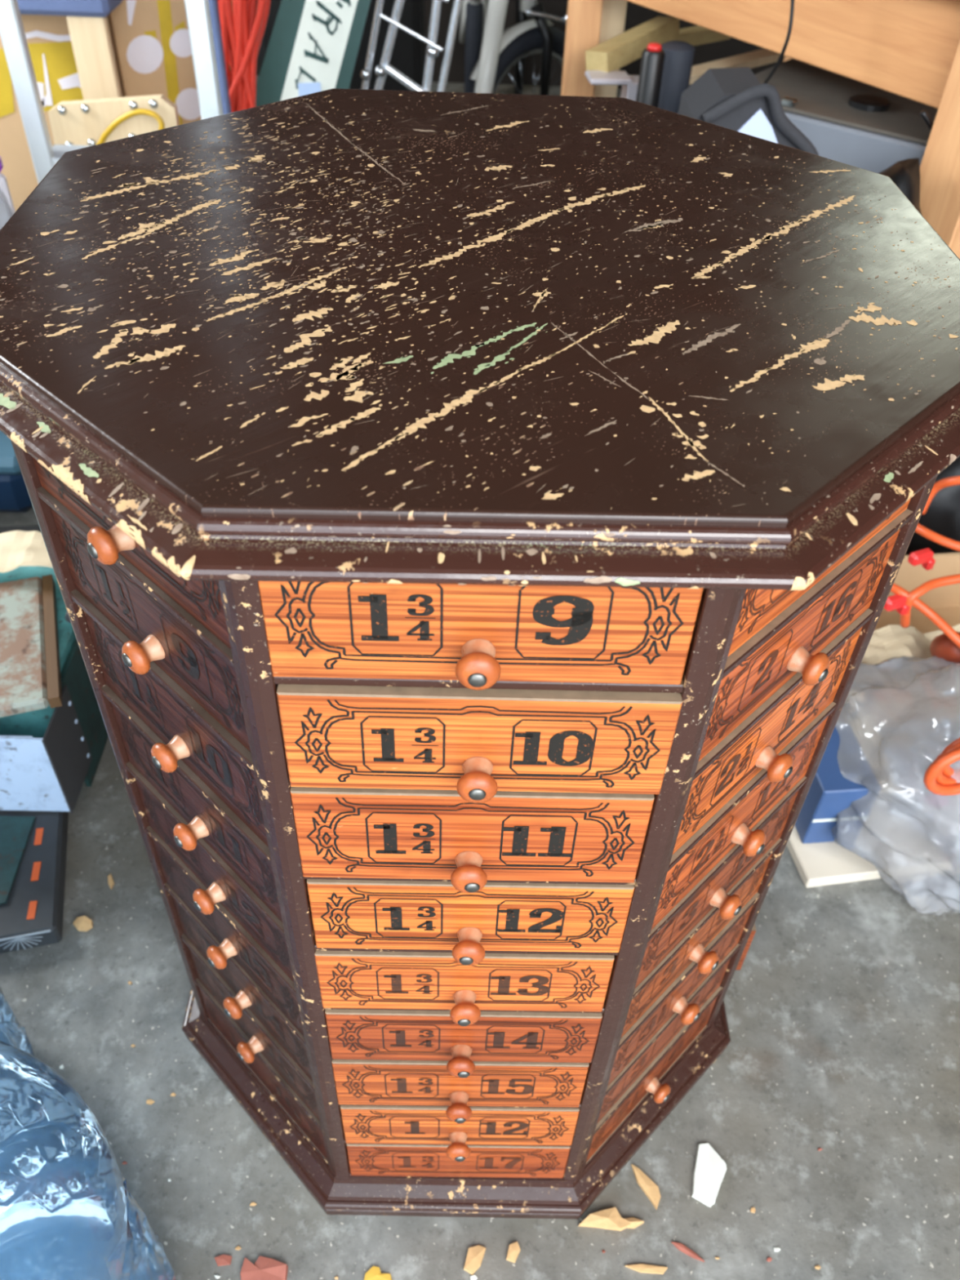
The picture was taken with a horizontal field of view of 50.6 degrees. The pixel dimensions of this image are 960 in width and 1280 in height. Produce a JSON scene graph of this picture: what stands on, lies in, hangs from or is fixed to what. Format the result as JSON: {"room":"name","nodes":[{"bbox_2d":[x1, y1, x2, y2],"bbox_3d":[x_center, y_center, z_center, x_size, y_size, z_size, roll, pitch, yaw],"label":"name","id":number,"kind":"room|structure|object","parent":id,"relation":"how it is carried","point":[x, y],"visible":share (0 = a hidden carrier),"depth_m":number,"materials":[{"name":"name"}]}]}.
{"room":"garage workshop","nodes":[
{"label":"garage workshop","id":0,"kind":"room"},
{"bbox_2d":[0,75,959,1279],"bbox_3d":[-0.026,0.197,1.484,5.200,0.100,7.000,1,43,-1],"label":"floor","id":1,"kind":"structure","parent":0,"point":[842,1004],"depth_m":1.08,"materials":[{"name":"concrete"}]},
{"bbox_2d":[0,188,13,230],"bbox_3d":[-0.892,-0.578,1.748,0.295,0.597,0.257,1,43,-1],"label":"plastic bag","id":2,"kind":"object","parent":1,"relation":"on","point":[6,213],"visible":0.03,"depth_m":1.65,"materials":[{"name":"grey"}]},
{"bbox_2d":[0,156,15,213],"bbox_3d":[-0.795,-0.688,1.691,0.052,0.230,0.032,-7,44,-10],"label":"packet","id":3,"kind":"object","parent":2,"relation":"in","point":[4,187],"visible":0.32,"depth_m":1.65,"materials":[{"name":"white plastic"}]},
{"bbox_2d":[0,430,32,512],"bbox_3d":[-1.043,-0.385,1.882,0.530,0.132,0.370,1,43,-1],"label":"storage tote","id":4,"kind":"object","parent":1,"relation":"on","point":[14,495],"visible":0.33,"depth_m":1.76,"materials":[{"name":"blue plastic"}]},
{"bbox_2d":[0,986,35,1056],"bbox_3d":[-0.582,0.329,0.884,0.275,0.497,0.275,-19,48,-22],"label":"plastic bag","id":5,"kind":"object","parent":1,"relation":"on","point":[15,1033],"visible":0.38,"depth_m":1.05,"materials":[{"name":"blue plastic"}]},
{"bbox_2d":[0,524,40,533],"bbox_3d":[-0.744,-0.118,1.667,0.400,0.060,0.180,-3,44,-5],"label":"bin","id":6,"kind":"object","parent":1,"relation":"on","point":[24,528],"visible":0.03,"depth_m":1.69,"materials":[{"name":"black plastic"}]},
{"bbox_2d":[0,809,68,953],"bbox_3d":[-0.775,0.316,1.222,0.520,0.039,0.212,-8,44,-11],"label":"tool case","id":7,"kind":"object","parent":1,"relation":"on","point":[33,843],"visible":0.95,"depth_m":1.24,"materials":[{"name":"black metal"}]},
{"bbox_2d":[0,565,108,813],"bbox_3d":[-0.772,0.047,1.389,0.504,0.200,0.360,1,43,-1],"label":"tool chest","id":8,"kind":"object","parent":1,"relation":"on","point":[47,755],"visible":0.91,"depth_m":1.30,"materials":[{"name":"teal metal"}]},
{"bbox_2d":[0,574,62,717],"bbox_3d":[-0.656,0.019,1.261,0.249,0.018,0.241,-12,45,-15],"label":"wooden board","id":9,"kind":"object","parent":8,"relation":"on","point":[30,680],"visible":1,"depth_m":1.26,"materials":[{"name":"wood"}]},
{"bbox_2d":[0,530,53,573],"bbox_3d":[-0.627,-0.118,1.357,0.174,0.019,0.070,1,43,-1],"label":"crumpled paper","id":10,"kind":"object","parent":9,"relation":"on","point":[18,548],"visible":0.53,"depth_m":1.35,"materials":[{"name":"beige paper"}]},
{"bbox_2d":[64,611,71,622],"bbox_3d":[-0.532,-0.062,1.355,0.017,0.017,0.100,-1,43,-3],"label":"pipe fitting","id":11,"kind":"object","parent":8,"relation":"on","point":[67,617],"visible":0.1,"depth_m":1.32,"materials":[{"name":"metal"}]},
{"bbox_2d":[0,13,125,211],"bbox_3d":[-0.964,-1.192,2.384,0.395,0.619,0.403,1,43,-1],"label":"cardboard box","id":12,"kind":"object","parent":1,"relation":"on","point":[48,38],"visible":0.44,"depth_m":2.14,"materials":[{"name":"yellow cardboard"}]},
{"bbox_2d":[17,0,123,17],"bbox_3d":[-0.857,-1.270,1.951,0.303,0.095,0.135,1,43,-1],"label":"pad","id":13,"kind":"object","parent":12,"relation":"on","point":[93,8],"visible":1,"depth_m":1.93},
{"bbox_2d":[72,915,93,931],"bbox_3d":[-0.480,0.343,1.229,0.024,0.008,0.017,1,43,-1],"label":"chip","id":14,"kind":"object","parent":1,"relation":"on","point":[83,923],"visible":1,"depth_m":1.23,"materials":[{"name":"wood"}]},
{"bbox_2d":[0,1040,176,1279],"bbox_3d":[-0.388,0.475,0.739,0.275,0.497,0.275,-3,44,-5],"label":"plastic bag","id":15,"kind":"object","parent":1,"relation":"on","point":[56,1158],"visible":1,"depth_m":0.84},
{"bbox_2d":[66,15,121,99],"bbox_3d":[-0.767,-0.975,2.164,0.072,0.618,0.022,1,43,-1],"label":"wooden plank","id":16,"kind":"object","parent":1,"relation":"on","point":[91,39],"visible":0.42,"depth_m":1.99,"materials":[{"name":"brown wood"}]},
{"bbox_2d":[107,873,114,889],"bbox_3d":[-0.464,0.303,1.275,0.007,0.003,0.023,-19,48,-22],"label":"chip","id":17,"kind":"object","parent":1,"relation":"on","point":[111,882],"visible":1,"depth_m":1.27,"materials":[{"name":"wood"}]},
{"bbox_2d":[0,0,222,183],"bbox_3d":[-0.590,-1.104,1.522,0.350,1.700,0.085,1,43,-1],"label":"step ladder","id":18,"kind":"object","parent":1,"relation":"on","point":[44,156],"visible":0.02,"depth_m":1.65,"materials":[{"name":"metal"}]},
{"bbox_2d":[48,94,179,146],"bbox_3d":[-0.707,-0.822,2.071,0.257,0.529,0.026,1,43,-1],"label":"wooden board","id":19,"kind":"object","parent":1,"relation":"on","point":[74,122],"visible":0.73,"depth_m":1.91,"materials":[{"name":"brown wood"}]},
{"bbox_2d":[95,108,164,145],"bbox_3d":[-0.699,-0.943,1.896,0.231,0.097,0.016,5,43,2],"label":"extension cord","id":20,"kind":"object","parent":19,"relation":"hanging from","point":[122,118],"visible":0.59,"depth_m":1.87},
{"bbox_2d":[146,1099,155,1104],"bbox_3d":[-0.351,0.492,1.082,0.009,0.002,0.005,1,43,-1],"label":"crumb","id":21,"kind":"object","parent":1,"relation":"on","point":[148,1101],"visible":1,"depth_m":1.08,"materials":[{"name":"brown wood"}]},
{"bbox_2d":[109,0,233,124],"bbox_3d":[-0.660,-1.280,2.287,0.190,0.900,0.363,1,43,-1],"label":"cardboard box","id":22,"kind":"object","parent":1,"relation":"on","point":[152,39],"visible":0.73,"depth_m":2.10,"materials":[{"name":"brown cardboard"}]},
{"bbox_2d":[208,0,231,114],"bbox_3d":[-0.483,-1.080,1.866,0.020,1.200,0.030,1,43,-1],"label":"strip","id":23,"kind":"object","parent":1,"relation":"on","point":[213,4],"visible":0.17,"depth_m":1.86,"materials":[{"name":"metal"}]},
{"bbox_2d":[217,0,271,112],"bbox_3d":[-0.458,-1.080,1.956,0.200,0.553,0.068,1,43,-1],"label":"bundle","id":24,"kind":"object","parent":23,"relation":"hanging from","point":[242,33],"visible":0.42,"depth_m":1.90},
{"bbox_2d":[214,1254,231,1266],"bbox_3d":[-0.247,0.596,0.976,0.017,0.003,0.010,1,43,-1],"label":"fragment","id":25,"kind":"object","parent":1,"relation":"on","point":[223,1260],"visible":1,"depth_m":0.97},
{"bbox_2d":[240,1256,288,1279],"bbox_3d":[-0.206,0.603,0.968,0.045,0.007,0.028,1,43,-1],"label":"fragment","id":26,"kind":"object","parent":1,"relation":"on","point":[264,1268],"visible":1,"depth_m":0.97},
{"bbox_2d":[255,0,370,106],"bbox_3d":[-0.457,-1.009,2.177,0.584,0.989,0.035,1,43,-1],"label":"painted sign","id":27,"kind":"object","parent":1,"relation":"on","point":[313,46],"visible":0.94,"depth_m":2.01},
{"bbox_2d":[256,0,425,90],"bbox_3d":[-0.362,-1.652,2.694,0.420,0.900,0.300,1,43,-1],"label":"crate","id":28,"kind":"object","parent":1,"relation":"on","point":[407,56],"visible":0.1,"depth_m":2.61,"materials":[{"name":"black plastic"}]},
{"bbox_2d":[364,1266,391,1279],"bbox_3d":[-0.097,0.607,0.971,0.027,0.003,0.016,1,43,-1],"label":"dry leaf","id":29,"kind":"object","parent":1,"relation":"on","point":[374,1273],"visible":1,"depth_m":0.97,"materials":[{"name":"yellow plant"}]},
{"bbox_2d":[360,0,462,92],"bbox_3d":[-0.208,-1.151,2.330,0.389,0.896,0.037,1,43,-1],"label":"ladder","id":30,"kind":"object","parent":1,"relation":"on","point":[384,68],"visible":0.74,"depth_m":2.20,"materials":[{"name":"silver metal"}]},
{"bbox_2d":[470,1275,477,1279],"bbox_3d":[-0.006,0.611,0.973,0.007,0.002,0.005,1,43,-1],"label":"crumb","id":31,"kind":"object","parent":1,"relation":"on","point":[473,1277],"visible":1,"depth_m":0.97,"materials":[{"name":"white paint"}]},
{"bbox_2d":[463,1244,485,1275],"bbox_3d":[-0.006,0.599,0.984,0.016,0.005,0.026,15,45,13],"label":"wood splinter","id":32,"kind":"object","parent":1,"relation":"on","point":[475,1255],"visible":1,"depth_m":0.98,"materials":[{"name":"beige wood"}]},
{"bbox_2d":[0,88,959,1219],"bbox_3d":[-0.011,0.055,0.936,0.634,0.860,0.635,1,43,-1],"label":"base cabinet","id":33,"kind":"object","parent":1,"relation":"on","point":[477,530],"visible":1,"depth_m":0.59,"materials":[{"name":"brown paint"}]},
{"bbox_2d":[459,0,567,95],"bbox_3d":[-0.021,-1.906,3.006,0.466,0.855,1.129,-13,45,-16],"label":"bicycle","id":34,"kind":"object","parent":1,"relation":"on","point":[491,51],"visible":0.38,"depth_m":2.69,"materials":[{"name":"white metal"}]},
{"bbox_2d":[506,1241,520,1262],"bbox_3d":[0.033,0.595,0.989,0.012,0.005,0.018,13,44,11],"label":"wood splinter","id":35,"kind":"object","parent":1,"relation":"on","point":[513,1251],"visible":1,"depth_m":0.99,"materials":[{"name":"beige wood"}]},
{"bbox_2d":[578,1207,631,1231],"bbox_3d":[0.126,0.576,1.012,0.056,0.008,0.020,1,43,-1],"label":"wood splinter","id":36,"kind":"object","parent":1,"relation":"on","point":[611,1219],"visible":1,"depth_m":1.01,"materials":[{"name":"beige wood"}]},
{"bbox_2d":[585,70,639,101],"bbox_3d":[0.239,-0.820,2.066,0.104,0.595,0.060,-3,44,-5],"label":"metal bracket","id":37,"kind":"object","parent":1,"relation":"on","point":[629,83],"visible":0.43,"depth_m":1.85,"materials":[{"name":"grey metal"}]},
{"bbox_2d":[585,16,679,72],"bbox_3d":[0.291,-1.131,1.929,0.054,0.065,0.233,33,51,28],"label":"timber offcut","id":38,"kind":"object","parent":37,"relation":"on","point":[621,50],"visible":0.86,"depth_m":1.90,"materials":[{"name":"beige wood"}]},
{"bbox_2d":[625,1217,644,1228],"bbox_3d":[0.149,0.579,1.011,0.029,0.006,0.009,1,43,-1],"label":"wood splinter","id":39,"kind":"object","parent":1,"relation":"on","point":[634,1222],"visible":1,"depth_m":1.01,"materials":[{"name":"beige wood"}]},
{"bbox_2d":[631,1164,660,1209],"bbox_3d":[0.171,0.555,1.038,0.015,0.005,0.048,-23,49,-25],"label":"wood splinter","id":40,"kind":"object","parent":1,"relation":"on","point":[651,1189],"visible":1,"depth_m":1.03,"materials":[{"name":"beige wood"}]},
{"bbox_2d":[625,1263,667,1274],"bbox_3d":[0.161,0.608,0.983,0.042,0.003,0.007,5,43,3],"label":"wood splinter","id":41,"kind":"object","parent":1,"relation":"on","point":[641,1268],"visible":1,"depth_m":0.98,"materials":[{"name":"beige wood"}]},
{"bbox_2d":[635,42,665,107],"bbox_3d":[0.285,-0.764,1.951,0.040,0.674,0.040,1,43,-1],"label":"spray can","id":42,"kind":"object","parent":1,"relation":"on","point":[652,60],"visible":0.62,"depth_m":1.74,"materials":[{"name":"black metal"}]},
{"bbox_2d":[657,40,694,113],"bbox_3d":[0.333,-0.794,1.992,0.060,0.664,0.060,1,43,-1],"label":"pipe","id":43,"kind":"object","parent":1,"relation":"on","point":[679,55],"visible":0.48,"depth_m":1.77,"materials":[{"name":"grey plastic"}]},
{"bbox_2d":[671,1241,704,1262],"bbox_3d":[0.203,0.599,0.994,0.035,0.003,0.006,25,48,22],"label":"wood splinter","id":44,"kind":"object","parent":1,"relation":"on","point":[680,1246],"visible":1,"depth_m":0.99,"materials":[{"name":"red wood"}]},
{"bbox_2d":[691,1142,726,1206],"bbox_3d":[0.237,0.549,1.046,0.032,0.006,0.062,14,45,12],"label":"flake","id":45,"kind":"object","parent":1,"relation":"on","point":[709,1170],"visible":1,"depth_m":1.04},
{"bbox_2d":[678,66,818,155],"bbox_3d":[0.358,-0.489,1.594,0.210,0.730,0.138,1,43,-1],"label":"shoulder bag","id":46,"kind":"object","parent":1,"relation":"on","point":[734,99],"visible":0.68,"depth_m":1.34,"materials":[{"name":"grey fabric"}]},
{"bbox_2d":[750,1207,755,1213],"bbox_3d":[0.276,0.575,1.025,0.005,0.002,0.005,18,45,15],"label":"crumb","id":47,"kind":"object","parent":1,"relation":"on","point":[753,1210],"visible":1,"depth_m":1.02,"materials":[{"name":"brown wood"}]},
{"bbox_2d":[560,0,959,259],"bbox_3d":[0.699,-0.862,1.937,0.740,0.863,1.060,-22,49,-24],"label":"wooden desk","id":48,"kind":"object","parent":1,"relation":"on","point":[909,49],"visible":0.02,"depth_m":1.47,"materials":[{"name":"brown wood"}]},
{"bbox_2d":[675,25,730,45],"bbox_3d":[0.393,-1.222,2.069,0.237,0.047,0.051,-13,46,-16],"label":"timber offcut","id":49,"kind":"object","parent":48,"relation":"on","point":[695,35],"visible":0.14,"depth_m":2.06,"materials":[{"name":"beige wood"}]},
{"bbox_2d":[688,48,780,84],"bbox_3d":[0.466,-1.091,1.932,0.319,0.018,0.040,-32,53,-31],"label":"timber offcut","id":50,"kind":"object","parent":48,"relation":"on","point":[763,56],"visible":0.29,"depth_m":1.95,"materials":[{"name":"brown wood"}]},
{"bbox_2d":[773,1247,780,1251],"bbox_3d":[0.292,0.599,0.999,0.007,0.002,0.004,1,43,-1],"label":"crumb","id":51,"kind":"object","parent":1,"relation":"on","point":[775,1249],"visible":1,"depth_m":1.00,"materials":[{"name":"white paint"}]},
{"bbox_2d":[754,57,937,173],"bbox_3d":[0.645,-0.589,1.786,0.520,0.669,0.320,30,50,26],"label":"case","id":52,"kind":"object","parent":1,"relation":"on","point":[848,121],"visible":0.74,"depth_m":1.52,"materials":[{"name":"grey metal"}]},
{"bbox_2d":[763,0,794,83],"bbox_3d":[0.431,-0.885,1.490,0.018,0.188,0.109,1,43,-1],"label":"wire","id":53,"kind":"object","parent":52,"relation":"on","point":[792,2],"visible":0.8,"depth_m":1.45,"materials":[{"name":"black plastic"}]},
{"bbox_2d":[920,110,933,131],"bbox_3d":[0.627,-0.658,1.447,0.058,0.178,0.008,1,43,-1],"label":"cable","id":54,"kind":"object","parent":52,"relation":"hanging from","point":[923,113],"visible":0.24,"depth_m":1.39,"materials":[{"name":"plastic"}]},
{"bbox_2d":[786,724,959,887],"bbox_3d":[0.535,0.212,1.409,0.280,0.018,0.260,-5,44,-8],"label":"board","id":55,"kind":"object","parent":1,"relation":"on","point":[817,864],"visible":0.3,"depth_m":1.33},
{"bbox_2d":[795,724,880,843],"bbox_3d":[0.455,0.189,1.336,0.075,0.110,0.111,-3,44,-5],"label":"carton","id":56,"kind":"object","parent":55,"relation":"on","point":[844,776],"visible":0.77,"depth_m":1.29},
{"bbox_2d":[835,690,903,793],"bbox_3d":[0.511,0.132,1.423,0.104,0.029,0.221,1,43,-1],"label":"plastic bag","id":57,"kind":"object","parent":55,"relation":"on","point":[864,726],"visible":0.26,"depth_m":1.42,"materials":[{"name":"clear plastic"}]},
{"bbox_2d":[831,655,959,916],"bbox_3d":[0.656,0.161,1.285,0.425,0.266,0.424,1,43,-1],"label":"plastic bag","id":58,"kind":"object","parent":1,"relation":"on","point":[926,902],"depth_m":1.30,"materials":[{"name":"clear plastic"}]},
{"bbox_2d":[883,724,959,870],"bbox_3d":[0.661,0.202,1.346,0.233,0.127,0.210,1,43,-1],"label":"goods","id":59,"kind":"object","parent":58,"relation":"in","point":[899,807],"visible":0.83,"depth_m":1.36},
{"bbox_2d":[889,583,959,648],"bbox_3d":[0.609,-0.007,1.337,0.205,0.091,0.025,30,50,26],"label":"extension cord","id":60,"kind":"object","parent":58,"relation":"on","point":[931,615],"visible":0.73,"depth_m":1.33,"materials":[{"name":"orange plastic"}]},
{"bbox_2d":[899,573,959,628],"bbox_3d":[0.621,-0.055,1.356,0.134,0.088,0.020,-8,44,-11],"label":"extension cord","id":61,"kind":"object","parent":60,"relation":"on","point":[931,584],"visible":0.98,"depth_m":1.33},
{"bbox_2d":[883,594,910,615],"bbox_3d":[0.547,-0.045,1.338,0.036,0.028,0.020,-15,46,-18],"label":"plug","id":62,"kind":"object","parent":61,"relation":"attached to","point":[897,602],"visible":0.9,"depth_m":1.33,"materials":[{"name":"red plastic"}]},
{"bbox_2d":[915,523,959,551],"bbox_3d":[0.648,-0.135,1.400,0.057,0.033,0.189,-33,54,-32],"label":"extension cord","id":63,"kind":"object","parent":61,"relation":"on","point":[921,530],"visible":0.56,"depth_m":1.38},
{"bbox_2d":[907,548,935,570],"bbox_3d":[0.598,-0.107,1.377,0.036,0.028,0.020,-15,46,-18],"label":"plug","id":64,"kind":"object","parent":63,"relation":"attached to","point":[924,557],"visible":1,"depth_m":1.37,"materials":[{"name":"red plastic"}]},
{"bbox_2d":[921,475,959,514],"bbox_3d":[0.721,-0.194,1.419,0.189,0.089,0.030,13,44,11],"label":"extension cord","id":65,"kind":"object","parent":63,"relation":"on","point":[952,481],"visible":0.7,"depth_m":1.43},
{"bbox_2d":[929,631,959,665],"bbox_3d":[0.641,0.011,1.377,0.048,0.061,0.062,1,43,-1],"label":"connector","id":66,"kind":"object","parent":60,"relation":"attached to","point":[944,651],"visible":0.82,"depth_m":1.36,"materials":[{"name":"orange plastic"}]},
{"bbox_2d":[878,158,921,214],"bbox_3d":[0.558,-0.412,1.599,0.199,0.661,0.199,31,50,27],"label":"sports bag","id":67,"kind":"object","parent":1,"relation":"on","point":[905,174],"visible":0.03,"depth_m":1.37,"materials":[{"name":"black fabric"}]},
{"bbox_2d":[857,552,959,732],"bbox_3d":[0.737,-0.003,1.571,0.386,0.120,0.266,-3,44,-6],"label":"carton","id":68,"kind":"object","parent":1,"relation":"on","point":[924,700],"visible":0.22,"depth_m":1.48,"materials":[{"name":"beige cardboard"}]},
{"bbox_2d":[853,623,959,682],"bbox_3d":[0.639,0.015,1.450,0.341,0.032,0.103,-3,44,-6],"label":"cloth bag","id":69,"kind":"object","parent":68,"relation":"on","point":[891,641],"visible":0.46,"depth_m":1.44,"materials":[{"name":"beige fabric"}]},
{"bbox_2d":[905,456,959,555],"bbox_3d":[0.849,-0.265,1.713,0.328,0.310,0.268,1,43,-1],"label":"black duffel","id":70,"kind":"object","parent":1,"relation":"on","point":[942,516],"visible":0.16,"depth_m":1.65,"materials":[{"name":"fabric"}]},
{"bbox_2d":[256,0,784,88],"bbox_3d":[0.015,-3.086,2.990,5.200,2.600,0.100,1,43,-1],"label":"wall","id":71,"kind":"structure","parent":0,"point":[637,15],"depth_m":3.77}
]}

